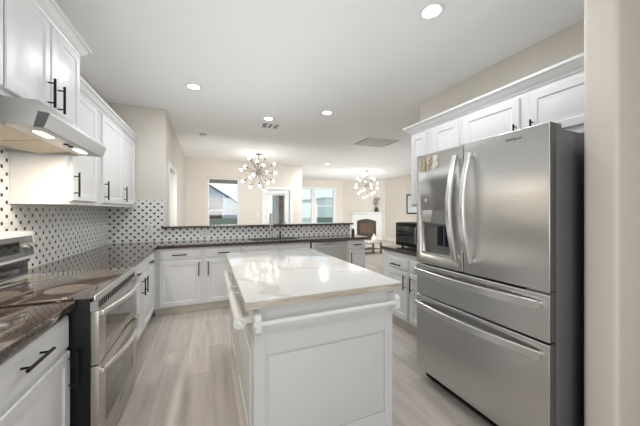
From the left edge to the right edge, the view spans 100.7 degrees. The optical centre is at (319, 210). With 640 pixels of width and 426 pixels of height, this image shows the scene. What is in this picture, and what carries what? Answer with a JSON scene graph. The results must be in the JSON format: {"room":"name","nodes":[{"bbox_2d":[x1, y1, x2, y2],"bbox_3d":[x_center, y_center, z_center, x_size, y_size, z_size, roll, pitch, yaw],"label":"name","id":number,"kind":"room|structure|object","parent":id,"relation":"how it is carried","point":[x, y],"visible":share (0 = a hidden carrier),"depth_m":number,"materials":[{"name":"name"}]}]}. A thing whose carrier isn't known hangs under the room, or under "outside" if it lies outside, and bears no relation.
{"room":"kitchen","nodes":[
{"label":"kitchen","id":0,"kind":"room"},
{"bbox_2d":[22,72,108,207],"bbox_3d":[-1.640,-0.070,0.408,0.150,2.860,7.220,0,0,-23],"label":"wall","id":1,"kind":"structure","parent":0,"point":[81,74],"depth_m":3.13,"materials":[{"name":"beige paint"}]},
{"bbox_2d":[0,0,2,86],"bbox_3d":[-1.497,-0.845,0.793,0.408,0.610,0.760,0,0,-23],"label":"upper cabinet","id":2,"kind":"object","parent":1,"relation":"attached to","point":[1,1],"visible":1,"depth_m":1.21,"materials":[{"name":"white wood"}]},
{"bbox_2d":[0,0,79,126],"bbox_3d":[-1.778,-0.845,1.516,0.447,0.610,0.780,0,0,-23],"label":"upper cabinet","id":3,"kind":"object","parent":1,"relation":"attached to","point":[39,64],"visible":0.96,"depth_m":1.47,"materials":[{"name":"white wood"}]},
{"bbox_2d":[0,95,105,156],"bbox_3d":[-1.721,-0.467,1.541,0.557,0.136,0.778,0,0,-23],"label":"range hood","id":4,"kind":"object","parent":3,"relation":"attached to","point":[26,125],"visible":1,"depth_m":1.44,"materials":[{"name":"metal"}]},
{"bbox_2d":[32,0,91,56],"bbox_3d":[-1.638,-1.175,1.196,0.452,0.080,1.612,0,0,-23],"label":"crown molding","id":5,"kind":"structure","parent":3,"relation":"attached to","point":[50,9],"depth_m":1.67,"materials":[{"name":"white wood"}]},
{"bbox_2d":[9,94,97,205],"bbox_3d":[-2.118,-0.515,2.203,0.352,0.930,0.660,0,0,-23],"label":"upper cabinet","id":6,"kind":"object","parent":1,"relation":"attached to","point":[34,179],"visible":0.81,"depth_m":1.94,"materials":[{"name":"white wood"}]},
{"bbox_2d":[0,146,108,268],"bbox_3d":[-2.123,0.010,1.767,0.008,0.900,4.100,0,0,-23],"label":"tiled wall","id":7,"kind":"structure","parent":1,"relation":"attached to","point":[59,232],"depth_m":2.33,"materials":[{"name":"white tile"}]},
{"bbox_2d":[84,111,134,206],"bbox_3d":[-2.499,-0.515,3.114,0.352,0.930,1.296,0,0,-23],"label":"upper cabinet","id":8,"kind":"object","parent":1,"relation":"attached to","point":[116,168],"visible":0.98,"depth_m":2.97,"materials":[{"name":"white wood"}]},
{"bbox_2d":[80,76,138,142],"bbox_3d":[-2.226,-1.005,2.853,0.066,0.080,2.013,0,0,-23],"label":"crown molding","id":9,"kind":"structure","parent":8,"relation":"attached to","point":[86,91],"depth_m":2.60,"materials":[{"name":"white wood"}]},
{"bbox_2d":[109,103,165,225],"bbox_3d":[-2.626,-0.070,3.844,0.685,2.860,0.120,0,0,-23],"label":"wall","id":10,"kind":"structure","parent":0,"point":[149,124],"depth_m":3.84,"materials":[{"name":"beige paint"}]},
{"bbox_2d":[166,113,185,225],"bbox_3d":[-3.134,-0.070,5.773,0.120,2.860,3.830,0,0,-23],"label":"wall","id":11,"kind":"structure","parent":0,"point":[175,155],"depth_m":5.30,"materials":[{"name":"beige paint"}]},
{"bbox_2d":[170,173,171,224],"bbox_3d":[-2.698,0.320,4.681,0.040,2.060,0.860,0,0,-23],"label":"door","id":12,"kind":"structure","parent":11,"relation":"in","point":[170,173],"depth_m":4.93,"materials":[{"name":"white wood"}]},
{"bbox_2d":[168,161,176,225],"bbox_3d":[-2.616,0.280,4.715,0.018,2.160,1.040,0,0,-23],"label":"trim","id":13,"kind":"structure","parent":11,"relation":"attached to","point":[170,165],"depth_m":4.37,"materials":[{"name":"white wood"}]},
{"bbox_2d":[186,157,301,224],"bbox_3d":[-2.261,-0.070,8.128,3.550,2.860,0.160,0,0,-23],"label":"wall","id":14,"kind":"structure","parent":0,"point":[250,200],"depth_m":8.01,"materials":[{"name":"beige paint"}]},
{"bbox_2d":[208,178,238,224],"bbox_3d":[-2.846,-0.185,7.831,0.920,1.550,0.135,0,0,-23],"label":"window","id":15,"kind":"structure","parent":14,"relation":"in","point":[237,209],"depth_m":7.91,"materials":[{"name":"white plastic"}]},
{"bbox_2d":[209,179,237,183],"bbox_3d":[-2.845,-0.867,7.827,0.788,0.114,0.007,0,0,-23],"label":"roller shade","id":16,"kind":"object","parent":15,"relation":"attached to","point":[210,180],"visible":1,"depth_m":7.82,"materials":[{"name":"grey fabric"}]},
{"bbox_2d":[206,175,240,178],"bbox_3d":[-2.827,-0.998,7.785,0.960,0.075,0.035,0,0,-23],"label":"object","id":17,"kind":"object","parent":14,"relation":"attached to","point":[207,176],"visible":1,"depth_m":7.77,"materials":[{"name":"beige paint"}]},
{"bbox_2d":[265,190,289,223],"bbox_3d":[-1.353,0.340,8.432,0.800,2.020,0.110,0,0,-23],"label":"door","id":18,"kind":"structure","parent":14,"relation":"in","point":[286,198],"depth_m":8.54,"materials":[{"name":"white wood"}]},
{"bbox_2d":[262,186,292,223],"bbox_3d":[-1.345,0.297,8.415,0.990,2.125,0.018,0,0,-23],"label":"trim","id":19,"kind":"structure","parent":14,"relation":"attached to","point":[266,187],"depth_m":8.43,"materials":[{"name":"white wood"}]},
{"bbox_2d":[268,191,287,195],"bbox_3d":[-1.332,-0.562,8.395,0.630,0.135,0.095,0,0,-23],"label":"roller shade","id":20,"kind":"object","parent":14,"relation":"attached to","point":[284,193],"visible":1,"depth_m":8.36,"materials":[{"name":"white fabric"}]},
{"bbox_2d":[272,195,283,222],"bbox_3d":[-1.419,-0.070,10.518,0.150,2.860,3.600,0,0,-23],"label":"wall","id":21,"kind":"structure","parent":0,"point":[272,195],"depth_m":10.48,"materials":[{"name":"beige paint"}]},
{"bbox_2d":[116,239,492,425],"bbox_3d":[1.163,1.400,5.637,9.500,0.080,14.700,0,0,-23],"label":"floor","id":22,"kind":"structure","parent":0,"point":[186,375],"depth_m":2.13,"materials":[{"name":"wood"}]},
{"bbox_2d":[0,316,78,425],"bbox_3d":[-1.373,0.923,0.894,0.659,0.873,0.670,0,0,-23],"label":"base cabinet","id":23,"kind":"object","parent":22,"relation":"on","point":[35,384],"visible":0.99,"depth_m":1.07,"materials":[{"name":"white wood"}]},
{"bbox_2d":[0,301,75,362],"bbox_3d":[-1.310,0.466,0.692,0.661,0.040,1.088,0,0,-23],"label":"countertop","id":24,"kind":"structure","parent":23,"relation":"on","point":[19,326],"depth_m":1.07,"materials":[{"name":"brown stone"}]},
{"bbox_2d":[0,231,139,425],"bbox_3d":[-1.599,0.748,1.601,0.807,1.225,0.788,0,0,-23],"label":"range","id":25,"kind":"object","parent":22,"relation":"on","point":[104,323],"visible":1,"depth_m":1.52,"materials":[{"name":"silver metal"}]},
{"bbox_2d":[0,267,132,307],"bbox_3d":[-1.643,0.447,1.583,0.712,0.016,0.788,0,0,-23],"label":"cooktop","id":26,"kind":"object","parent":25,"relation":"in","point":[83,286],"depth_m":1.54,"materials":[{"name":"glass"}]},
{"bbox_2d":[135,261,145,340],"bbox_3d":[-1.960,0.923,2.296,0.659,0.873,0.730,0,0,-23],"label":"base cabinet","id":27,"kind":"object","parent":22,"relation":"on","point":[138,267],"visible":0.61,"depth_m":2.67,"materials":[{"name":"white wood"}]},
{"bbox_2d":[28,234,368,273],"bbox_3d":[-0.764,0.466,3.473,3.816,0.040,1.986,0,0,-23],"label":"countertop","id":28,"kind":"structure","parent":27,"relation":"on","point":[111,255],"depth_m":2.99,"materials":[{"name":"brown stone"}]},
{"bbox_2d":[268,213,272,237],"bbox_3d":[-0.798,0.238,4.379,0.078,0.416,0.191,0,0,-23],"label":"faucet","id":29,"kind":"object","parent":28,"relation":"on","point":[271,215],"visible":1,"depth_m":4.43,"materials":[{"name":"silver metal"}]},
{"bbox_2d":[251,237,296,240],"bbox_3d":[-0.729,0.558,4.237,0.728,0.215,0.338,0,0,-23],"label":"sink","id":30,"kind":"object","parent":28,"relation":"in","point":[290,237],"visible":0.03,"depth_m":4.38,"materials":[{"name":"grey metal"}]},
{"bbox_2d":[137,252,154,341],"bbox_3d":[-2.233,0.923,2.949,0.659,0.873,0.680,0,0,-23],"label":"base cabinet","id":31,"kind":"object","parent":22,"relation":"on","point":[148,266],"visible":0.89,"depth_m":3.00,"materials":[{"name":"white wood"}]},
{"bbox_2d":[154,247,203,315],"bbox_3d":[-1.948,0.923,3.722,0.578,0.873,0.599,0,0,-23],"label":"base cabinet","id":32,"kind":"object","parent":22,"relation":"on","point":[179,272],"visible":0.97,"depth_m":3.49,"materials":[{"name":"white wood"}]},
{"bbox_2d":[204,245,241,309],"bbox_3d":[-1.449,0.923,3.931,0.500,0.873,0.599,0,0,-23],"label":"base cabinet","id":33,"kind":"object","parent":22,"relation":"on","point":[215,261],"visible":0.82,"depth_m":3.66,"materials":[{"name":"white wood"}]},
{"bbox_2d":[242,242,309,251],"bbox_3d":[-0.732,0.923,4.231,1.050,0.873,0.599,0,0,-23],"label":"base cabinet","id":34,"kind":"object","parent":22,"relation":"on","point":[300,245],"visible":0.12,"depth_m":3.98,"materials":[{"name":"white wood"}]},
{"bbox_2d":[223,270,399,425],"bbox_3d":[-0.249,0.916,2.090,0.935,0.888,1.553,0,0,-23],"label":"kitchen island","id":35,"kind":"object","parent":22,"relation":"on","point":[327,362],"visible":0.84,"depth_m":1.47,"materials":[{"name":"white wood"}]},
{"bbox_2d":[226,248,401,310],"bbox_3d":[-0.231,0.451,2.155,0.925,0.042,1.577,0,0,-23],"label":"island countertop","id":36,"kind":"structure","parent":35,"relation":"on","point":[263,279],"depth_m":1.69,"materials":[{"name":"white stone"}]},
{"bbox_2d":[310,240,346,261],"bbox_3d":[0.061,0.925,4.558,0.635,0.870,0.609,0,0,-23],"label":"dishwasher","id":37,"kind":"object","parent":22,"relation":"on","point":[337,249],"visible":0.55,"depth_m":4.33,"materials":[{"name":"grey metal"}]},
{"bbox_2d":[346,239,364,267],"bbox_3d":[0.526,0.923,4.758,0.353,0.873,0.599,0,0,-23],"label":"base cabinet","id":38,"kind":"object","parent":22,"relation":"on","point":[355,248],"visible":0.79,"depth_m":4.52,"materials":[{"name":"white wood"}]},
{"bbox_2d":[349,212,383,239],"bbox_3d":[2.216,0.705,12.709,1.640,1.310,0.219,0,0,28],"label":"fireplace","id":39,"kind":"object","parent":22,"relation":"on","point":[367,224],"visible":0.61,"depth_m":12.71,"materials":[{"name":"white wood"}]},
{"bbox_2d":[349,212,383,213],"bbox_3d":[2.216,0.105,12.709,1.640,0.110,0.219,0,0,28],"label":"mantel shelf","id":40,"kind":"object","parent":39,"relation":"attached to","point":[349,212],"depth_m":12.61,"materials":[{"name":"white wood"}]},
{"bbox_2d":[373,197,379,211],"bbox_3d":[2.655,-0.311,12.470,0.339,0.721,0.200,0,0,28],"label":"potted plant","id":41,"kind":"object","parent":39,"relation":"on","point":[376,209],"visible":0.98,"depth_m":12.44,"materials":[{"name":"green plant"}]},
{"bbox_2d":[365,240,381,252],"bbox_3d":[1.410,1.180,8.592,1.100,0.360,0.500,0,0,-23],"label":"coffee table","id":42,"kind":"object","parent":22,"relation":"on","point":[372,248],"visible":0.35,"depth_m":8.57,"materials":[{"name":"brown wood"}]},
{"bbox_2d":[365,247,378,249],"bbox_3d":[1.410,1.230,8.592,1.000,0.020,0.420,0,0,-23],"label":"shelf","id":43,"kind":"object","parent":42,"relation":"attached to","point":[366,248],"depth_m":8.62,"materials":[{"name":"white wood"}]},
{"bbox_2d":[371,234,376,241],"bbox_3d":[1.764,0.869,8.653,0.170,0.260,0.170,0,0,-23],"label":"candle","id":44,"kind":"object","parent":42,"relation":"on","point":[373,238],"visible":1,"depth_m":8.60,"materials":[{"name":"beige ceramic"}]},
{"bbox_2d":[383,249,411,331],"bbox_3d":[1.165,0.923,3.277,0.679,0.873,0.485,0,0,-23],"label":"base cabinet","id":45,"kind":"object","parent":22,"relation":"on","point":[396,265],"visible":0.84,"depth_m":3.06,"materials":[{"name":"white wood"}]},
{"bbox_2d":[409,255,419,334],"bbox_3d":[1.375,0.923,2.777,0.679,0.873,0.600,0,0,-23],"label":"base cabinet","id":46,"kind":"object","parent":22,"relation":"on","point":[413,292],"visible":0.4,"depth_m":2.88,"materials":[{"name":"white wood"}]},
{"bbox_2d":[381,245,416,256],"bbox_3d":[1.302,0.466,3.012,0.660,0.040,1.110,0,0,-23],"label":"countertop","id":47,"kind":"structure","parent":46,"relation":"on","point":[411,251],"depth_m":3.15,"materials":[{"name":"brown stone"}]},
{"bbox_2d":[396,222,416,247],"bbox_3d":[1.228,0.293,3.187,0.432,0.305,0.520,0,0,-23],"label":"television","id":48,"kind":"object","parent":47,"relation":"on","point":[406,232],"visible":0.43,"depth_m":3.16,"materials":[{"name":"black plastic"}]},
{"bbox_2d":[414,121,583,425],"bbox_3d":[1.292,0.452,1.883,0.901,1.816,0.924,0,0,-23],"label":"refrigerator","id":49,"kind":"object","parent":22,"relation":"on","point":[499,302],"visible":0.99,"depth_m":1.52,"materials":[{"name":"grey metal"}]},
{"bbox_2d":[420,159,424,172],"bbox_3d":[0.815,-0.357,2.107,0.008,0.097,0.053,0,0,-23],"label":"magnet","id":50,"kind":"object","parent":49,"relation":"attached to","point":[421,168],"visible":1,"depth_m":2.10,"materials":[{"name":"beige ceramic"}]},
{"bbox_2d":[427,157,430,169],"bbox_3d":[0.841,-0.366,2.045,0.008,0.099,0.044,0,0,-23],"label":"magnet","id":51,"kind":"object","parent":49,"relation":"attached to","point":[428,158],"visible":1,"depth_m":2.05,"materials":[{"name":"beige plastic"}]},
{"bbox_2d":[432,155,437,168],"bbox_3d":[0.865,-0.369,1.989,0.008,0.105,0.050,0,0,-23],"label":"magnet","id":52,"kind":"object","parent":49,"relation":"attached to","point":[435,157],"visible":1,"depth_m":1.98,"materials":[{"name":"beige ceramic"}]},
{"bbox_2d":[54,0,583,180],"bbox_3d":[1.163,-1.550,5.637,9.500,0.100,14.700,0,0,-23],"label":"ceiling","id":53,"kind":"structure","parent":0,"point":[372,64],"depth_m":2.64,"materials":[{"name":"paint"}]},
{"bbox_2d":[185,83,201,89],"bbox_3d":[-1.521,-1.494,3.190,0.180,0.009,0.180,0,0,-23],"label":"recessed light","id":54,"kind":"object","parent":53,"relation":"in","point":[193,86],"visible":1,"depth_m":3.18,"materials":[{"name":"white plastic"}]},
{"bbox_2d":[240,153,276,191],"bbox_3d":[-1.638,-0.999,6.995,0.955,1.002,0.983,0,0,-23],"label":"chandelier","id":55,"kind":"object","parent":53,"relation":"hanging from","point":[258,172],"visible":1,"depth_m":6.93,"materials":[{"name":"white glass"}]},
{"bbox_2d":[263,117,273,120],"bbox_3d":[-0.833,-1.494,4.292,0.180,0.009,0.180,0,0,-23],"label":"recessed light","id":56,"kind":"object","parent":53,"relation":"in","point":[264,118],"visible":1,"depth_m":4.29,"materials":[{"name":"white plastic"}]},
{"bbox_2d":[259,122,281,129],"bbox_3d":[-0.875,-1.494,4.659,0.335,0.012,0.330,0,0,-23],"label":"ceiling vent","id":57,"kind":"object","parent":53,"relation":"in","point":[266,125],"visible":1,"depth_m":4.64,"materials":[{"name":"white metal"}]},
{"bbox_2d":[321,110,332,114],"bbox_3d":[0.109,-1.494,4.036,0.180,0.009,0.180,0,0,-23],"label":"recessed light","id":58,"kind":"object","parent":53,"relation":"in","point":[326,112],"visible":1,"depth_m":4.02,"materials":[{"name":"white plastic"}]},
{"bbox_2d":[355,170,377,198],"bbox_3d":[1.733,-0.978,9.830,0.844,1.044,0.870,0,0,11],"label":"chandelier","id":59,"kind":"object","parent":53,"relation":"hanging from","point":[368,184],"visible":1,"depth_m":9.80,"materials":[{"name":"white glass"}]},
{"bbox_2d":[351,137,399,147],"bbox_3d":[1.207,-1.494,5.802,0.830,0.012,0.670,0,0,-23],"label":"ceiling vent","id":60,"kind":"object","parent":53,"relation":"in","point":[367,141],"visible":1,"depth_m":5.76,"materials":[{"name":"grey plastic"}]},
{"bbox_2d":[419,2,444,19],"bbox_3d":[0.837,-1.494,1.988,0.180,0.009,0.180,0,0,-23],"label":"recessed light","id":61,"kind":"object","parent":53,"relation":"in","point":[433,10],"visible":1,"depth_m":1.98,"materials":[{"name":"white plastic"}]},
{"bbox_2d":[302,179,342,221],"bbox_3d":[0.276,-0.070,13.099,4.970,2.860,0.150,0,0,-23],"label":"wall","id":62,"kind":"structure","parent":0,"point":[338,185],"depth_m":13.25,"materials":[{"name":"beige paint"}]},
{"bbox_2d":[302,188,311,222],"bbox_3d":[-0.796,-0.195,12.604,0.930,1.770,0.135,0,0,-23],"label":"window","id":63,"kind":"structure","parent":62,"relation":"in","point":[302,188],"depth_m":12.75,"materials":[{"name":"white plastic"}]},
{"bbox_2d":[302,187,334,222],"bbox_3d":[-0.240,-0.245,12.791,2.180,1.810,0.018,0,0,-23],"label":"trim","id":64,"kind":"structure","parent":62,"relation":"attached to","point":[312,188],"depth_m":12.77,"materials":[{"name":"white wood"}]},
{"bbox_2d":[316,189,333,221],"bbox_3d":[0.232,-0.195,13.034,1.040,1.770,0.135,0,0,-23],"label":"window","id":65,"kind":"structure","parent":62,"relation":"in","point":[332,206],"depth_m":13.20,"materials":[{"name":"white plastic"}]},
{"bbox_2d":[343,179,384,239],"bbox_3d":[2.132,-0.070,12.935,2.122,2.860,0.101,0,0,28],"label":"wall","id":66,"kind":"structure","parent":0,"point":[352,200],"depth_m":12.91,"materials":[{"name":"beige paint"}]},
{"bbox_2d":[385,174,416,238],"bbox_3d":[4.199,-0.070,9.841,0.150,2.860,9.190,0,0,-23],"label":"wall","id":67,"kind":"structure","parent":0,"point":[396,188],"depth_m":11.71,"materials":[{"name":"beige paint"}]},
{"bbox_2d":[385,237,395,241],"bbox_3d":[4.468,1.295,8.984,0.016,0.130,7.380,0,0,-23],"label":"baseboard","id":68,"kind":"structure","parent":67,"relation":"attached to","point":[386,238],"depth_m":12.01,"materials":[{"name":"white wood"}]},
{"bbox_2d":[406,194,416,213],"bbox_3d":[3.838,-0.280,10.466,0.029,0.800,1.200,0,0,-23],"label":"picture frame","id":69,"kind":"object","parent":67,"relation":"attached to","point":[409,210],"visible":0.43,"depth_m":10.87,"materials":[{"name":"black metal"}]},
{"bbox_2d":[408,196,416,212],"bbox_3d":[3.846,-0.280,10.469,0.010,0.700,1.100,0,0,-23],"label":"print","id":70,"kind":"object","parent":69,"relation":"attached to","point":[410,209],"depth_m":10.82},
{"bbox_2d":[420,100,425,120],"bbox_3d":[3.737,-0.070,4.601,5.050,2.860,0.120,0,0,-23],"label":"wall","id":71,"kind":"structure","parent":0,"point":[422,104],"depth_m":3.62,"materials":[{"name":"beige paint"}]},
{"bbox_2d":[426,19,583,118],"bbox_3d":[1.888,-0.070,2.675,0.150,2.860,2.005,0,0,-23],"label":"wall","id":72,"kind":"structure","parent":0,"point":[567,43],"depth_m":2.54,"materials":[{"name":"beige paint"}]},
{"bbox_2d":[411,127,430,206],"bbox_3d":[1.346,-0.475,3.063,0.510,0.850,0.300,0,0,-23],"label":"upper cabinet","id":73,"kind":"object","parent":72,"relation":"attached to","point":[420,141],"visible":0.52,"depth_m":3.01,"materials":[{"name":"white wood"}]},
{"bbox_2d":[431,116,461,151],"bbox_3d":[1.476,-0.475,2.753,0.510,0.850,0.370,0,0,-23],"label":"upper cabinet","id":74,"kind":"object","parent":72,"relation":"attached to","point":[448,134],"visible":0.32,"depth_m":2.63,"materials":[{"name":"white wood"}]},
{"bbox_2d":[462,70,583,143],"bbox_3d":[1.731,-0.700,2.094,0.549,0.400,1.040,0,0,-23],"label":"upper cabinet","id":75,"kind":"object","parent":72,"relation":"attached to","point":[561,101],"visible":0.52,"depth_m":1.92,"materials":[{"name":"white wood"}]},
{"bbox_2d":[403,52,583,134],"bbox_3d":[1.589,-0.935,2.435,0.567,0.080,1.780,0,0,-23],"label":"crown molding","id":76,"kind":"structure","parent":75,"relation":"attached to","point":[572,65],"depth_m":2.06,"materials":[{"name":"white wood"}]},
{"bbox_2d":[584,0,639,425],"bbox_3d":[2.488,-0.070,1.760,2.450,2.860,0.128,0,0,-23],"label":"wall","id":77,"kind":"structure","parent":0,"point":[611,27],"depth_m":1.28,"materials":[{"name":"beige paint"}]},
{"bbox_3d":[-0.883,0.810,4.574,3.095,1.100,0.120,0,0,-23],"label":"wall","id":78,"kind":"structure","parent":0,"visible":0},
{"bbox_2d":[109,200,349,242],"bbox_3d":[-1.168,0.155,4.385,3.777,0.610,0.008,0,0,-23],"label":"tiled wall","id":79,"kind":"structure","parent":78,"relation":"attached to","point":[126,224],"depth_m":3.90,"materials":[{"name":"white tile"}]},
{"bbox_2d":[147,224,152,231],"bbox_3d":[-2.462,0.240,3.833,0.075,0.115,0.008,0,0,-23],"label":"wall outlet","id":80,"kind":"object","parent":79,"relation":"attached to","point":[149,226],"visible":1,"depth_m":3.83,"materials":[{"name":"white plastic"}]},
{"bbox_2d":[201,231,208,235],"bbox_3d":[-1.784,0.355,4.117,0.115,0.075,0.008,0,0,-23],"label":"wall outlet","id":81,"kind":"object","parent":79,"relation":"attached to","point":[203,233],"visible":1,"depth_m":4.12,"materials":[{"name":"white plastic"}]},
{"bbox_2d":[302,227,310,230],"bbox_3d":[-0.239,0.320,4.764,0.160,0.075,0.008,0,0,-23],"label":"wall outlet","id":82,"kind":"object","parent":79,"relation":"attached to","point":[303,228],"visible":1,"depth_m":4.76,"materials":[{"name":"white plastic"}]},
{"bbox_2d":[161,222,353,228],"bbox_3d":[-0.907,0.244,4.651,3.200,0.030,0.400,0,0,-23],"label":"bar","id":83,"kind":"object","parent":78,"relation":"on","point":[324,223],"visible":1,"depth_m":4.48,"materials":[{"name":"brown stone"}]},
{"bbox_3d":[-9.335,1.560,35.229,70.000,0.100,47.800,0,0,-23],"label":"ground","id":84,"kind":"structure","parent":0,"visible":0},
{"bbox_2d":[209,184,236,218],"bbox_3d":[-9.765,-0.830,18.136,8.600,4.680,7.100,0,0,-23],"label":"house","id":85,"kind":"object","parent":84,"relation":"on","point":[218,199],"visible":0.14,"depth_m":15.90,"materials":[{"name":"grey"}]},
{"bbox_2d":[209,217,331,224],"bbox_3d":[2.293,0.985,17.820,42.000,1.150,0.100,0,0,-23],"label":"fence","id":86,"kind":"object","parent":84,"relation":"on","point":[214,221],"visible":0.02,"depth_m":14.81,"materials":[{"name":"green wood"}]},
{"bbox_2d":[302,197,331,217],"bbox_3d":[0.992,0.220,24.810,3.900,2.680,6.100,0,0,-23],"label":"house","id":87,"kind":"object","parent":84,"relation":"on","point":[322,210],"visible":0.29,"depth_m":22.36,"materials":[{"name":"plastic"}]},
{"bbox_3d":[-6.481,1.510,8.485,10.600,0.100,3.740,0,0,-23],"label":"patio","id":88,"kind":"object","parent":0,"visible":0},
{"bbox_2d":[274,195,278,222],"bbox_3d":[-1.711,-0.065,10.309,0.230,3.050,0.240,0,0,-23],"label":"porch post","id":89,"kind":"object","parent":88,"relation":"on","point":[276,197],"visible":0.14,"depth_m":10.26,"materials":[{"name":"white paint"}]},
{"bbox_2d":[273,195,281,222],"bbox_3d":[-1.612,-0.090,10.980,0.490,3.100,0.900,0,0,-23],"label":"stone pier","id":90,"kind":"object","parent":88,"relation":"on","point":[280,196],"visible":0.02,"depth_m":10.53,"materials":[{"name":"stone"}]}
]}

